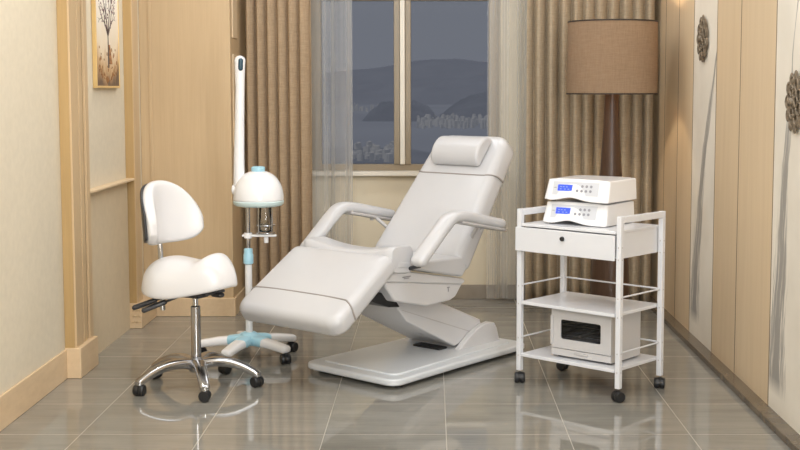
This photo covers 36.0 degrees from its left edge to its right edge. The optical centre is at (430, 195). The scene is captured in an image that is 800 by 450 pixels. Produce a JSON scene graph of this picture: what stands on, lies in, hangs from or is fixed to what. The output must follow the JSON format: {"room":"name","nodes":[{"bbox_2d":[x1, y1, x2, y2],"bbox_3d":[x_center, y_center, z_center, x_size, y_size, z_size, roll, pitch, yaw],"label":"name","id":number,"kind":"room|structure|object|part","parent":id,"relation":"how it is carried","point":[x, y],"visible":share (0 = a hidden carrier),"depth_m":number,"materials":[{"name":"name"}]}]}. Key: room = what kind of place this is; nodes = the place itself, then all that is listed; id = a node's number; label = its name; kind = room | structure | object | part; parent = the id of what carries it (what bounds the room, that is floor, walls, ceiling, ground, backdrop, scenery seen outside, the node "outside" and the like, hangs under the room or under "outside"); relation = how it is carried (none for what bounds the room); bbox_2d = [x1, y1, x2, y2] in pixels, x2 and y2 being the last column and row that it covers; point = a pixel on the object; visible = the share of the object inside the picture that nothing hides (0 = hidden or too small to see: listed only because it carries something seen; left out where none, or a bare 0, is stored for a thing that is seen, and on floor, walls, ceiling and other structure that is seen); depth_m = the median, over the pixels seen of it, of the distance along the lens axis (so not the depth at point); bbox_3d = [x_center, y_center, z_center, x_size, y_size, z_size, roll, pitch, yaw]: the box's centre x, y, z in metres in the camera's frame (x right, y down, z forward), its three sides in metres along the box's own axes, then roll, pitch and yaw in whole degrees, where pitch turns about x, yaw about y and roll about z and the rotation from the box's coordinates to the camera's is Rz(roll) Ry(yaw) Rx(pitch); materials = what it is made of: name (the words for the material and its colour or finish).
{"room":"beauty treatment room","nodes":[
{"label":"beauty treatment room","id":0,"kind":"room"},
{"bbox_2d":[0,0,143,394],"bbox_3d":[-1.880,-0.382,3.580,0.200,2.950,9.600,0,5,0],"label":"wall","id":1,"kind":"structure","parent":0,"point":[32,324],"depth_m":5.55,"materials":[{"name":"beige paint"}]},
{"bbox_2d":[0,349,67,431],"bbox_3d":[-1.774,1.119,2.495,0.012,0.145,7.180,0,5,0],"label":"baseboard","id":2,"kind":"structure","parent":1,"relation":"attached to","point":[26,393],"depth_m":5.46,"materials":[{"name":"brown wood"}]},
{"bbox_2d":[56,0,98,378],"bbox_3d":[-1.740,-0.591,6.014,0.080,2.950,0.315,0,5,0],"label":"trim","id":3,"kind":"structure","parent":1,"relation":"attached to","point":[81,345],"depth_m":5.97,"materials":[{"name":"brown wood"}]},
{"bbox_2d":[91,0,119,87],"bbox_3d":[-1.761,-1.059,6.674,0.036,0.950,0.480,0,5,0],"label":"framed picture","id":4,"kind":"object","parent":1,"relation":"attached to","point":[104,13],"visible":1,"depth_m":6.65,"materials":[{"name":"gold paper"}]},
{"bbox_2d":[90,183,129,353],"bbox_3d":[-1.775,0.392,6.731,0.010,0.870,0.945,0,5,0],"label":"wall panel","id":5,"kind":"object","parent":1,"relation":"attached to","point":[109,207],"depth_m":6.79,"materials":[{"name":"beige wood"}]},
{"bbox_2d":[90,178,134,193],"bbox_3d":[-1.754,-0.053,6.695,0.052,0.014,0.970,0,5,0],"label":"trim","id":6,"kind":"structure","parent":1,"relation":"attached to","point":[122,181],"depth_m":6.68,"materials":[{"name":"brown wood"}]},
{"bbox_2d":[122,0,156,328],"bbox_3d":[-1.740,-0.701,7.301,0.080,2.950,0.396,0,5,0],"label":"trim","id":7,"kind":"structure","parent":1,"relation":"attached to","point":[138,320],"depth_m":7.19,"materials":[{"name":"brown wood"}]},
{"bbox_2d":[138,0,247,315],"bbox_3d":[-1.496,-0.747,7.832,0.567,2.950,0.665,0,5,0],"label":"wall panel","id":8,"kind":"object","parent":1,"relation":"attached to","point":[188,49],"depth_m":7.55,"materials":[{"name":"brown wood"}]},
{"bbox_3d":[-1.715,-0.777,7.508,0.020,2.835,0.007,0,5,0],"label":"edge moulding","id":9,"kind":"part","parent":8,"relation":"part of","materials":[{"name":"brown wood"}]},
{"bbox_3d":[-1.496,0.666,7.953,0.567,0.115,0.665,0,5,0],"label":"skirting","id":10,"kind":"part","parent":8,"relation":"part of","materials":[{"name":"brown wood"}]},
{"bbox_3d":[-1.222,-1.082,7.646,0.007,1.550,0.180,0,5,0],"label":"panel","id":11,"kind":"part","parent":8,"relation":"part of","materials":[{"name":"brown wood"}]},
{"bbox_2d":[245,0,526,284],"bbox_3d":[-0.145,-0.784,8.263,3.270,2.950,0.200,0,5,0],"label":"wall","id":12,"kind":"structure","parent":0,"point":[388,192],"depth_m":8.23,"materials":[{"name":"beige paint"}]},
{"bbox_2d":[311,0,498,170],"bbox_3d":[-0.172,-0.959,8.201,1.255,1.590,0.115,0,5,0],"label":"window","id":13,"kind":"structure","parent":12,"relation":"in","point":[402,8],"depth_m":8.18,"materials":[{"name":"beige metal"}]},
{"bbox_2d":[312,171,506,175],"bbox_3d":[-0.172,-0.147,8.197,1.355,0.032,0.100,0,5,0],"label":"trim","id":14,"kind":"structure","parent":12,"relation":"attached to","point":[314,173],"depth_m":8.15,"materials":[{"name":"beige stone"}]},
{"bbox_2d":[452,285,524,298],"bbox_3d":[0.140,0.648,8.278,2.700,0.095,0.015,0,5,0],"label":"baseboard","id":15,"kind":"structure","parent":12,"relation":"attached to","point":[465,291],"depth_m":8.27,"materials":[{"name":"brown wood"}]},
{"bbox_2d":[0,299,790,449],"bbox_3d":[-0.145,1.137,3.711,3.670,0.100,9.600,0,5,0],"label":"floor","id":16,"kind":"structure","parent":0,"point":[480,405],"depth_m":5.50,"materials":[{"name":"grey tile"}]},
{"bbox_2d":[132,180,263,401],"bbox_3d":[-1.115,0.420,5.793,0.592,0.973,0.596,3,6,28],"label":"stool","id":17,"kind":"object","parent":16,"relation":"on","point":[169,213],"visible":1,"depth_m":5.72,"materials":[{"name":"leather"}]},
{"bbox_3d":[-1.309,0.498,5.771,0.185,0.074,0.038,-1,5,-10],"label":"lever","id":18,"kind":"part","parent":17,"relation":"part of","materials":[{"name":"plastic"}]},
{"bbox_3d":[-1.255,0.504,5.734,0.187,0.079,0.038,-1,5,-16],"label":"lever","id":19,"kind":"part","parent":17,"relation":"part of","materials":[{"name":"plastic"}]},
{"bbox_3d":[-1.295,0.313,5.868,0.053,0.469,0.025,3,6,28],"label":"backrest post","id":20,"kind":"part","parent":17,"relation":"part of","materials":[{"name":"silver metal"}]},
{"bbox_3d":[-1.231,0.819,5.716,0.295,0.102,0.063,-4,6,-38],"label":"leg","id":21,"kind":"part","parent":17,"relation":"part of","materials":[{"name":"metal"}]},
{"bbox_3d":[-1.231,0.803,5.905,0.295,0.102,0.063,4,6,38],"label":"leg","id":22,"kind":"part","parent":17,"relation":"part of","materials":[{"name":"metal"}]},
{"bbox_3d":[-1.248,0.080,5.823,0.161,0.301,0.391,3,6,28],"label":"backrest","id":23,"kind":"part","parent":17,"relation":"part of","materials":[{"name":"white leather"}]},
{"bbox_3d":[-1.126,0.366,5.782,0.484,0.209,0.377,3,6,28],"label":"seat","id":24,"kind":"part","parent":17,"relation":"part of","materials":[{"name":"white leather"}]},
{"bbox_3d":[-1.064,0.823,5.662,0.063,0.102,0.295,-1,5,-16],"label":"leg","id":25,"kind":"part","parent":17,"relation":"part of","materials":[{"name":"metal"}]},
{"bbox_2d":[200,386,208,390],"bbox_3d":[-1.020,0.869,5.543,0.042,0.026,0.042,3,6,28],"label":"socket","id":26,"kind":"object","parent":17,"relation":"attached to","point":[202,388],"depth_m":5.53,"materials":[{"name":"silver metal"}]},
{"bbox_3d":[-1.056,0.798,5.956,0.063,0.102,0.295,2,5,20],"label":"leg","id":27,"kind":"part","parent":17,"relation":"part of","materials":[{"name":"metal"}]},
{"bbox_3d":[-1.005,0.464,5.753,0.088,0.024,0.038,3,6,35],"label":"lever","id":28,"kind":"part","parent":17,"relation":"part of","materials":[{"name":"plastic"}]},
{"bbox_3d":[-0.953,0.811,5.806,0.295,0.102,0.063,0,5,2],"label":"leg","id":29,"kind":"part","parent":17,"relation":"part of","materials":[{"name":"metal"}]},
{"bbox_2d":[201,56,297,363],"bbox_3d":[-0.936,0.067,6.380,0.537,1.576,0.548,4,6,40],"label":"steamer","id":30,"kind":"object","parent":16,"relation":"on","point":[259,188],"visible":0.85,"depth_m":6.33,"materials":[{"name":"white plastic"}]},
{"bbox_3d":[-1.115,0.765,6.449,0.223,0.063,0.076,0,5,0],"label":"leg","id":31,"kind":"part","parent":30,"relation":"part of","materials":[{"name":"white plastic"}]},
{"bbox_3d":[-1.002,0.778,6.294,0.076,0.063,0.223,2,5,18],"label":"leg","id":32,"kind":"part","parent":30,"relation":"part of","materials":[{"name":"white plastic"}]},
{"bbox_3d":[-1.017,0.754,6.448,0.122,0.058,0.088,0,5,0],"label":"hub arm","id":33,"kind":"part","parent":30,"relation":"part of","materials":[{"name":"blue plastic"}]},
{"bbox_3d":[-0.989,-0.361,6.346,0.071,0.717,0.061,4,6,40],"label":"nozzle arm","id":34,"kind":"part","parent":30,"relation":"part of"},
{"bbox_3d":[-0.972,0.760,6.386,0.088,0.058,0.122,2,5,18],"label":"hub arm","id":35,"kind":"part","parent":30,"relation":"part of","materials":[{"name":"blue plastic"}]},
{"bbox_3d":[-0.893,0.208,6.399,0.181,0.028,0.042,0,5,2],"label":"support arm","id":36,"kind":"part","parent":30,"relation":"part of"},
{"bbox_3d":[-0.901,0.758,6.408,0.124,0.058,0.088,4,6,40],"label":"hub arm","id":37,"kind":"part","parent":30,"relation":"part of","materials":[{"name":"blue plastic"}]},
{"bbox_3d":[-0.899,0.751,6.486,0.122,0.058,0.088,-4,6,-36],"label":"hub arm","id":38,"kind":"part","parent":30,"relation":"part of","materials":[{"name":"blue plastic"}]},
{"bbox_2d":[259,207,272,231],"bbox_3d":[-0.861,0.117,6.393,0.076,0.145,0.076,4,6,40],"label":"glass jar","id":39,"kind":"object","parent":30,"relation":"on","point":[270,208],"depth_m":6.41,"materials":[{"name":"clear glass"}]},
{"bbox_3d":[-0.857,0.232,6.399,0.024,0.031,0.024,4,6,40],"label":"drain knob","id":40,"kind":"part","parent":30,"relation":"part of","materials":[{"name":"white plastic"}]},
{"bbox_3d":[-0.822,0.773,6.351,0.224,0.063,0.081,4,6,40],"label":"leg","id":41,"kind":"part","parent":30,"relation":"part of","materials":[{"name":"white plastic"}]},
{"bbox_3d":[-0.820,0.756,6.545,0.223,0.063,0.076,-4,6,-36],"label":"leg","id":42,"kind":"part","parent":30,"relation":"part of","materials":[{"name":"white plastic"}]},
{"bbox_2d":[245,0,312,287],"bbox_3d":[-0.979,-0.709,7.903,0.422,2.838,0.095,0,5,0],"label":"curtain","id":43,"kind":"object","parent":16,"relation":"on","point":[278,32],"visible":0.72,"depth_m":7.91,"materials":[{"name":"brown fabric"}]},
{"bbox_2d":[332,0,349,243],"bbox_3d":[-0.676,-0.725,8.047,0.326,2.830,0.053,0,5,0],"label":"sheer curtain","id":44,"kind":"object","parent":16,"relation":"on","point":[332,0],"visible":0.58,"depth_m":8.09,"materials":[{"name":"grey fabric"}]},
{"bbox_2d":[240,135,523,387],"bbox_3d":[-0.191,0.294,6.218,0.836,1.152,1.472,4,6,40],"label":"chair","id":45,"kind":"object","parent":16,"relation":"on","point":[323,284],"visible":0.99,"depth_m":6.13,"materials":[{"name":"white leather"}]},
{"bbox_3d":[-0.432,0.153,6.503,0.086,0.244,0.676,4,6,40],"label":"armrest","id":46,"kind":"part","parent":45,"relation":"part of","materials":[{"name":"white leather"}]},
{"bbox_2d":[344,211,391,220],"bbox_3d":[-0.332,0.111,6.619,0.080,0.084,0.360,4,6,40],"label":"armrest","id":47,"kind":"object","parent":45,"relation":"on","point":[377,215],"depth_m":6.60,"materials":[{"name":"grey plastic"}]},
{"bbox_3d":[-0.080,0.342,5.839,0.020,0.041,0.087,-4,6,-39],"label":"arm mount","id":48,"kind":"part","parent":45,"relation":"part of","materials":[{"name":"plastic"}]},
{"bbox_2d":[375,247,464,276],"bbox_3d":[-0.220,0.342,6.187,0.600,0.133,0.527,4,6,40],"label":"seat cushion","id":49,"kind":"object","parent":45,"relation":"on","point":[450,261],"depth_m":6.06,"materials":[{"name":"white leather"}]},
{"bbox_3d":[-0.069,0.618,6.391,0.312,0.330,0.709,4,6,40],"label":"lift arm","id":50,"kind":"part","parent":45,"relation":"part of","materials":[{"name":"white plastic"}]},
{"bbox_3d":[-0.225,0.384,6.184,0.550,0.135,0.586,4,6,40],"label":"seat frame","id":51,"kind":"part","parent":45,"relation":"part of","materials":[{"name":"white plastic"}]},
{"bbox_3d":[0.093,0.018,6.534,0.596,0.802,0.129,4,-33,40],"label":"backrest","id":52,"kind":"part","parent":45,"relation":"part of","materials":[{"name":"white leather"}]},
{"bbox_3d":[0.143,0.194,6.022,0.086,0.244,0.676,4,6,40],"label":"armrest","id":53,"kind":"part","parent":45,"relation":"part of","materials":[{"name":"white leather"}]},
{"bbox_2d":[431,136,490,165],"bbox_3d":[0.153,-0.251,6.569,0.320,0.176,0.078,4,-33,40],"label":"pillow","id":54,"kind":"object","parent":45,"relation":"on","point":[446,150],"depth_m":6.52,"materials":[{"name":"white leather"}]},
{"bbox_2d":[456,221,506,231],"bbox_3d":[0.243,0.152,6.139,0.080,0.084,0.360,4,6,40],"label":"armrest","id":55,"kind":"object","parent":45,"relation":"on","point":[490,225],"depth_m":6.14,"materials":[{"name":"grey plastic"}]},
{"bbox_2d":[498,0,526,297],"bbox_3d":[0.548,-0.725,8.045,0.365,2.830,0.049,0,5,0],"label":"sheer curtain","id":56,"kind":"object","parent":16,"relation":"on","point":[503,278],"visible":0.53,"depth_m":8.12,"materials":[{"name":"grey fabric"}]},
{"bbox_2d":[525,0,654,301],"bbox_3d":[1.025,-0.710,7.919,0.825,2.838,0.105,0,5,0],"label":"curtain","id":57,"kind":"object","parent":16,"relation":"on","point":[564,132],"visible":0.48,"depth_m":7.92,"materials":[{"name":"beige fabric"}]},
{"bbox_2d":[514,205,665,402],"bbox_3d":[0.748,0.485,5.816,0.625,0.839,0.419,4,7,42],"label":"trolley","id":58,"kind":"object","parent":16,"relation":"on","point":[620,241],"visible":0.95,"depth_m":5.72,"materials":[{"name":"white metal"}]},
{"bbox_3d":[0.426,0.450,5.872,0.025,0.778,0.025,4,7,42],"label":"post","id":59,"kind":"part","parent":58,"relation":"part of","materials":[{"name":"white metal"}]},
{"bbox_3d":[0.543,0.067,5.970,0.025,0.030,0.325,4,7,42],"label":"handle rail","id":60,"kind":"part","parent":58,"relation":"part of","materials":[{"name":"white metal"}]},
{"bbox_3d":[0.543,0.667,6.021,0.008,0.008,0.322,4,7,42],"label":"guard rail","id":61,"kind":"part","parent":58,"relation":"part of","materials":[{"name":"white metal"}]},
{"bbox_3d":[0.543,0.416,6.000,0.008,0.008,0.322,4,7,42],"label":"guard rail","id":62,"kind":"part","parent":58,"relation":"part of","materials":[{"name":"white metal"}]},
{"bbox_3d":[0.660,0.428,6.131,0.025,0.778,0.025,4,7,42],"label":"post","id":63,"kind":"part","parent":58,"relation":"part of","materials":[{"name":"white metal"}]},
{"bbox_3d":[0.611,0.221,5.658,0.558,0.114,0.011,4,7,42],"label":"drawer","id":64,"kind":"part","parent":58,"relation":"part of","materials":[{"name":"white metal"}]},
{"bbox_2d":[543,198,633,226],"bbox_3d":[0.746,0.077,5.829,0.339,0.106,0.298,4,6,36],"label":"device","id":65,"kind":"object","parent":58,"relation":"on","point":[568,209],"visible":0.8,"depth_m":5.71,"materials":[{"name":"white plastic"}]},
{"bbox_3d":[0.664,0.077,5.725,0.240,0.062,0.021,4,6,36],"label":"control panel","id":66,"kind":"part","parent":65,"relation":"part of","materials":[{"name":"white plastic"}]},
{"bbox_2d":[545,175,636,203],"bbox_3d":[0.753,-0.031,5.813,0.339,0.106,0.298,4,6,36],"label":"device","id":67,"kind":"object","parent":65,"relation":"on","point":[587,188],"visible":1,"depth_m":5.71,"materials":[{"name":"white plastic"}]},
{"bbox_3d":[0.671,-0.030,5.709,0.240,0.062,0.021,4,6,36],"label":"control panel","id":68,"kind":"part","parent":67,"relation":"part of","materials":[{"name":"white plastic"}]},
{"bbox_2d":[521,345,655,372],"bbox_3d":[0.751,0.764,5.842,0.528,0.016,0.378,4,7,42],"label":"shelf","id":69,"kind":"object","parent":58,"relation":"attached to","point":[545,353],"depth_m":5.73,"materials":[{"name":"white metal"}]},
{"bbox_2d":[521,291,656,317],"bbox_3d":[0.751,0.513,5.820,0.528,0.016,0.378,4,7,42],"label":"shelf","id":70,"kind":"object","parent":58,"relation":"attached to","point":[564,300],"depth_m":5.78,"materials":[{"name":"white metal"}]},
{"bbox_2d":[522,220,657,234],"bbox_3d":[0.750,0.141,5.787,0.528,0.014,0.378,4,7,42],"label":"shelf","id":71,"kind":"object","parent":58,"relation":"on","point":[538,227],"depth_m":5.68,"materials":[{"name":"white metal"}]},
{"bbox_2d":[550,309,640,363],"bbox_3d":[0.774,0.645,5.789,0.327,0.228,0.272,4,6,40],"label":"towel warmer","id":72,"kind":"object","parent":58,"relation":"on","point":[572,334],"visible":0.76,"depth_m":5.72,"materials":[{"name":"white metal"}]},
{"bbox_3d":[0.569,0.630,5.788,0.013,0.138,0.009,4,6,40],"label":"door handle","id":73,"kind":"part","parent":72,"relation":"part of","materials":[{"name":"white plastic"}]},
{"bbox_3d":[0.696,0.631,5.694,0.326,0.183,0.013,4,6,40],"label":"door","id":74,"kind":"part","parent":72,"relation":"part of","materials":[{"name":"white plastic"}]},
{"bbox_2d":[552,347,611,363],"bbox_3d":[0.697,0.741,5.705,0.326,0.032,0.011,4,6,40],"label":"drip tray","id":75,"kind":"object","parent":72,"relation":"on","point":[586,353],"depth_m":5.68,"materials":[{"name":"grey plastic"}]},
{"bbox_3d":[0.868,0.421,5.943,0.532,0.008,0.008,4,7,42],"label":"guard rail","id":76,"kind":"part","parent":58,"relation":"part of","materials":[{"name":"white metal"}]},
{"bbox_3d":[0.842,0.482,5.499,0.025,0.778,0.025,4,7,42],"label":"post","id":77,"kind":"part","parent":58,"relation":"part of","materials":[{"name":"white metal"}]},
{"bbox_3d":[0.959,0.699,5.648,0.008,0.008,0.322,4,7,42],"label":"guard rail","id":78,"kind":"part","parent":58,"relation":"part of","materials":[{"name":"white metal"}]},
{"bbox_3d":[0.959,0.448,5.627,0.008,0.008,0.322,4,7,42],"label":"guard rail","id":79,"kind":"part","parent":58,"relation":"part of","materials":[{"name":"white metal"}]},
{"bbox_3d":[0.959,0.099,5.597,0.025,0.030,0.325,4,7,42],"label":"handle rail","id":80,"kind":"part","parent":58,"relation":"part of","materials":[{"name":"white metal"}]},
{"bbox_3d":[0.868,0.672,5.964,0.532,0.008,0.008,4,7,42],"label":"guard rail","id":81,"kind":"part","parent":58,"relation":"part of","materials":[{"name":"white metal"}]},
{"bbox_3d":[1.076,0.460,5.758,0.025,0.778,0.025,4,7,42],"label":"post","id":82,"kind":"part","parent":58,"relation":"part of","materials":[{"name":"white metal"}]},
{"bbox_2d":[566,19,657,298],"bbox_3d":[1.070,-0.126,7.316,0.536,1.802,0.536,0,5,0],"label":"floor lamp","id":83,"kind":"object","parent":16,"relation":"on","point":[611,58],"visible":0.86,"depth_m":7.06,"materials":[{"name":"brown fabric"}]},
{"bbox_3d":[1.070,0.039,7.330,0.236,1.410,0.236,0,5,0],"label":"stem","id":84,"kind":"part","parent":83,"relation":"part of","materials":[{"name":"brown wood"}]},
{"bbox_3d":[1.070,-0.811,7.257,0.532,0.424,0.532,0,5,0],"label":"lamp shade","id":85,"kind":"part","parent":83,"relation":"part of","materials":[{"name":"brown fabric"}]},
{"bbox_2d":[663,0,777,404],"bbox_3d":[1.580,-0.382,3.580,0.221,2.950,9.600,0,5,0],"label":"wall","id":86,"kind":"structure","parent":0,"point":[666,0],"depth_m":6.31,"materials":[{"name":"beige wood"}]},
{"bbox_2d":[650,0,665,300],"bbox_3d":[1.480,-0.770,7.933,0.020,2.920,0.430,0,5,0],"label":"trim","id":87,"kind":"structure","parent":86,"relation":"attached to","point":[660,5],"depth_m":7.95,"materials":[{"name":"brown wood"}]},
{"bbox_2d":[663,0,679,316],"bbox_3d":[1.480,-0.734,7.510,0.020,2.920,0.400,0,5,0],"label":"trim","id":88,"kind":"structure","parent":86,"relation":"attached to","point":[672,19],"depth_m":7.55,"materials":[{"name":"brown wood"}]},
{"bbox_2d":[675,0,694,330],"bbox_3d":[1.480,-0.699,7.096,0.020,2.920,0.410,0,5,0],"label":"trim","id":89,"kind":"structure","parent":86,"relation":"attached to","point":[686,28],"depth_m":7.16,"materials":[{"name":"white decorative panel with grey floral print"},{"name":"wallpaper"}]},
{"bbox_2d":[696,15,708,61],"bbox_3d":[1.452,-0.843,6.615,0.035,0.255,0.253,0,5,0],"label":"wall medallion","id":90,"kind":"object","parent":86,"relation":"attached to","point":[702,30],"visible":1,"depth_m":6.58,"materials":[{"name":"brown metal"}]},
{"bbox_2d":[689,0,717,350],"bbox_3d":[1.480,-0.657,6.608,0.020,2.920,0.550,0,5,0],"label":"trim","id":91,"kind":"structure","parent":86,"relation":"attached to","point":[704,88],"depth_m":6.63,"materials":[{"name":"beige paint"}]},
{"bbox_2d":[647,295,799,449],"bbox_3d":[1.448,1.081,3.606,0.085,0.030,9.400,0,5,0],"label":"baseboard","id":92,"kind":"structure","parent":86,"relation":"attached to","point":[782,429],"depth_m":5.73,"materials":[{"name":"beige wood"}]},
{"bbox_2d":[711,0,741,372],"bbox_3d":[1.480,-0.612,6.085,0.020,2.920,0.480,0,5,0],"label":"trim","id":93,"kind":"structure","parent":86,"relation":"attached to","point":[729,11],"depth_m":6.14,"materials":[{"name":"brown wood"}]},
{"bbox_2d":[734,0,776,403],"bbox_3d":[1.480,-0.565,5.542,0.020,2.920,0.590,0,5,0],"label":"wall panel","id":94,"kind":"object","parent":86,"relation":"attached to","point":[759,17],"depth_m":5.55,"materials":[{"name":"white decorative panel with grey floral print"},{"name":"wallpaper"}]},
{"bbox_2d":[768,0,799,434],"bbox_3d":[1.480,-0.515,4.959,0.020,2.920,0.560,0,5,0],"label":"trim","id":95,"kind":"structure","parent":86,"relation":"attached to","point":[784,351],"depth_m":5.09,"materials":[{"name":"beige paint"}]},
{"bbox_2d":[785,70,799,133],"bbox_3d":[1.452,-0.375,4.939,0.035,0.255,0.253,0,5,0],"label":"wall medallion","id":96,"kind":"object","parent":86,"relation":"attached to","point":[792,99],"visible":1,"depth_m":4.92,"materials":[{"name":"brown metal"}]},
{"label":"outside","id":97,"kind":"structure","parent":0,"visible":0},
{"bbox_2d":[322,59,487,101],"bbox_3d":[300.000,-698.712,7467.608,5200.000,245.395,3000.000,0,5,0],"label":"hills","id":98,"kind":"structure","parent":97,"point":[346,81],"depth_m":6537.83,"materials":[{"name":"grey"}]},
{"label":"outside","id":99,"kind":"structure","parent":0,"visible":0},
{"bbox_2d":[324,74,487,104],"bbox_3d":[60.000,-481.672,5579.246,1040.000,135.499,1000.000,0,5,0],"label":"hills","id":100,"kind":"structure","parent":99,"point":[448,90],"depth_m":5208.59,"materials":[{"name":"grey"}]},
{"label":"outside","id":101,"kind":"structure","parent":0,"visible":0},
{"bbox_2d":[322,102,487,152],"bbox_3d":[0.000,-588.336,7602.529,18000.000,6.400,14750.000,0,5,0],"label":"water","id":102,"kind":"structure","parent":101,"point":[349,127],"depth_m":1826.60,"materials":[{"name":"grey liquid"}]},
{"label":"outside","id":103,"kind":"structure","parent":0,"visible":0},
{"bbox_2d":[448,119,451,127],"bbox_3d":[29.878,-111.818,1926.093,5.350,14.176,4.569,2,5,20],"label":"building","id":104,"kind":"structure","parent":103,"point":[449,120],"depth_m":1924.10,"materials":[{"name":"grey"}]},
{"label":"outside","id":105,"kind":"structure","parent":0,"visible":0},
{"bbox_2d":[362,100,436,121],"bbox_3d":[-60.000,-175.900,2494.090,150.000,53.239,300.000,0,5,0],"label":"hill","id":106,"kind":"structure","parent":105,"point":[384,111],"depth_m":2399.56,"materials":[{"name":"grey"}]},
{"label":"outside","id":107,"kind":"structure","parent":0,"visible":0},
{"bbox_2d":[428,120,431,127],"bbox_3d":[-1.117,-113.111,1949.398,3.933,12.772,5.209,-3,6,-33],"label":"building","id":108,"kind":"structure","parent":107,"point":[429,121],"depth_m":1947.73,"materials":[{"name":"grey"}]},
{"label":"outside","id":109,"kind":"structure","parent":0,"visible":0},
{"bbox_2d":[454,120,457,127],"bbox_3d":[39.121,-113.108,1951.590,5.433,12.392,4.826,-1,5,-14],"label":"building","id":110,"kind":"structure","parent":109,"point":[455,121],"depth_m":1949.16,"materials":[{"name":"grey"}]},
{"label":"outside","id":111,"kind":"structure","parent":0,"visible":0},
{"bbox_2d":[480,119,483,128],"bbox_3d":[79.392,-110.552,1906.082,3.648,15.073,4.469,-4,6,-40],"label":"building","id":112,"kind":"structure","parent":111,"point":[481,120],"depth_m":1904.94,"materials":[{"name":"grey"}]},
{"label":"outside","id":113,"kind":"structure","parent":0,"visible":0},
{"bbox_2d":[470,120,474,127],"bbox_3d":[65.753,-112.252,1942.097,4.886,12.308,5.086,-3,6,-31],"label":"building","id":114,"kind":"structure","parent":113,"point":[472,123],"depth_m":1940.62,"materials":[{"name":"grey"}]},
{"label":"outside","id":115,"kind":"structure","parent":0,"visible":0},
{"bbox_2d":[440,90,487,118],"bbox_3d":[210.000,-212.127,2741.901,380.000,83.093,660.000,0,5,0],"label":"hill","id":116,"kind":"structure","parent":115,"point":[477,104],"depth_m":2553.38,"materials":[{"name":"grey"}]},
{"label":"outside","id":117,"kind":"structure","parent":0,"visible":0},
{"bbox_2d":[323,147,429,163],"bbox_3d":[-40.000,-33.082,1101.198,200.000,2.600,400.000,0,5,0],"label":"shore","id":118,"kind":"structure","parent":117,"point":[341,156],"depth_m":1092.85,"materials":[{"name":"grey"}]},
{"bbox_2d":[357,153,362,160],"bbox_3d":[-59.982,-32.083,1040.083,4.159,6.650,3.500,2,5,26],"label":"building","id":119,"kind":"structure","parent":118,"relation":"on","point":[359,155],"depth_m":1038.48,"materials":[{"name":"grey"}]},
{"bbox_2d":[365,145,370,152],"bbox_3d":[-59.069,-42.566,1151.870,3.880,8.443,4.910,-4,6,-39],"label":"building","id":120,"kind":"structure","parent":118,"relation":"on","point":[367,147],"depth_m":1150.06,"materials":[{"name":"grey"}]},
{"bbox_2d":[369,152,373,161],"bbox_3d":[-49.440,-32.222,1030.063,3.961,8.638,5.703,0,5,-5],"label":"building","id":121,"kind":"structure","parent":118,"relation":"on","point":[371,154],"depth_m":1027.39,"materials":[{"name":"grey"}]},
{"bbox_2d":[374,154,379,159],"bbox_3d":[-46.833,-32.965,1056.165,3.808,5.660,5.013,-3,6,-27],"label":"building","id":122,"kind":"structure","parent":118,"relation":"on","point":[376,156],"depth_m":1054.06,"materials":[{"name":"grey"}]},
{"bbox_2d":[382,149,389,158],"bbox_3d":[-38.995,-36.138,1072.690,5.344,9.160,4.239,-3,6,-34],"label":"building","id":123,"kind":"structure","parent":118,"relation":"on","point":[384,151],"depth_m":1071.58,"materials":[{"name":"grey"}]},
{"bbox_2d":[384,153,392,161],"bbox_3d":[-35.498,-31.258,1024.415,5.983,7.682,4.985,5,7,45],"label":"building","id":124,"kind":"structure","parent":118,"relation":"on","point":[388,157],"depth_m":1022.63,"materials":[{"name":"grey"}]}
]}

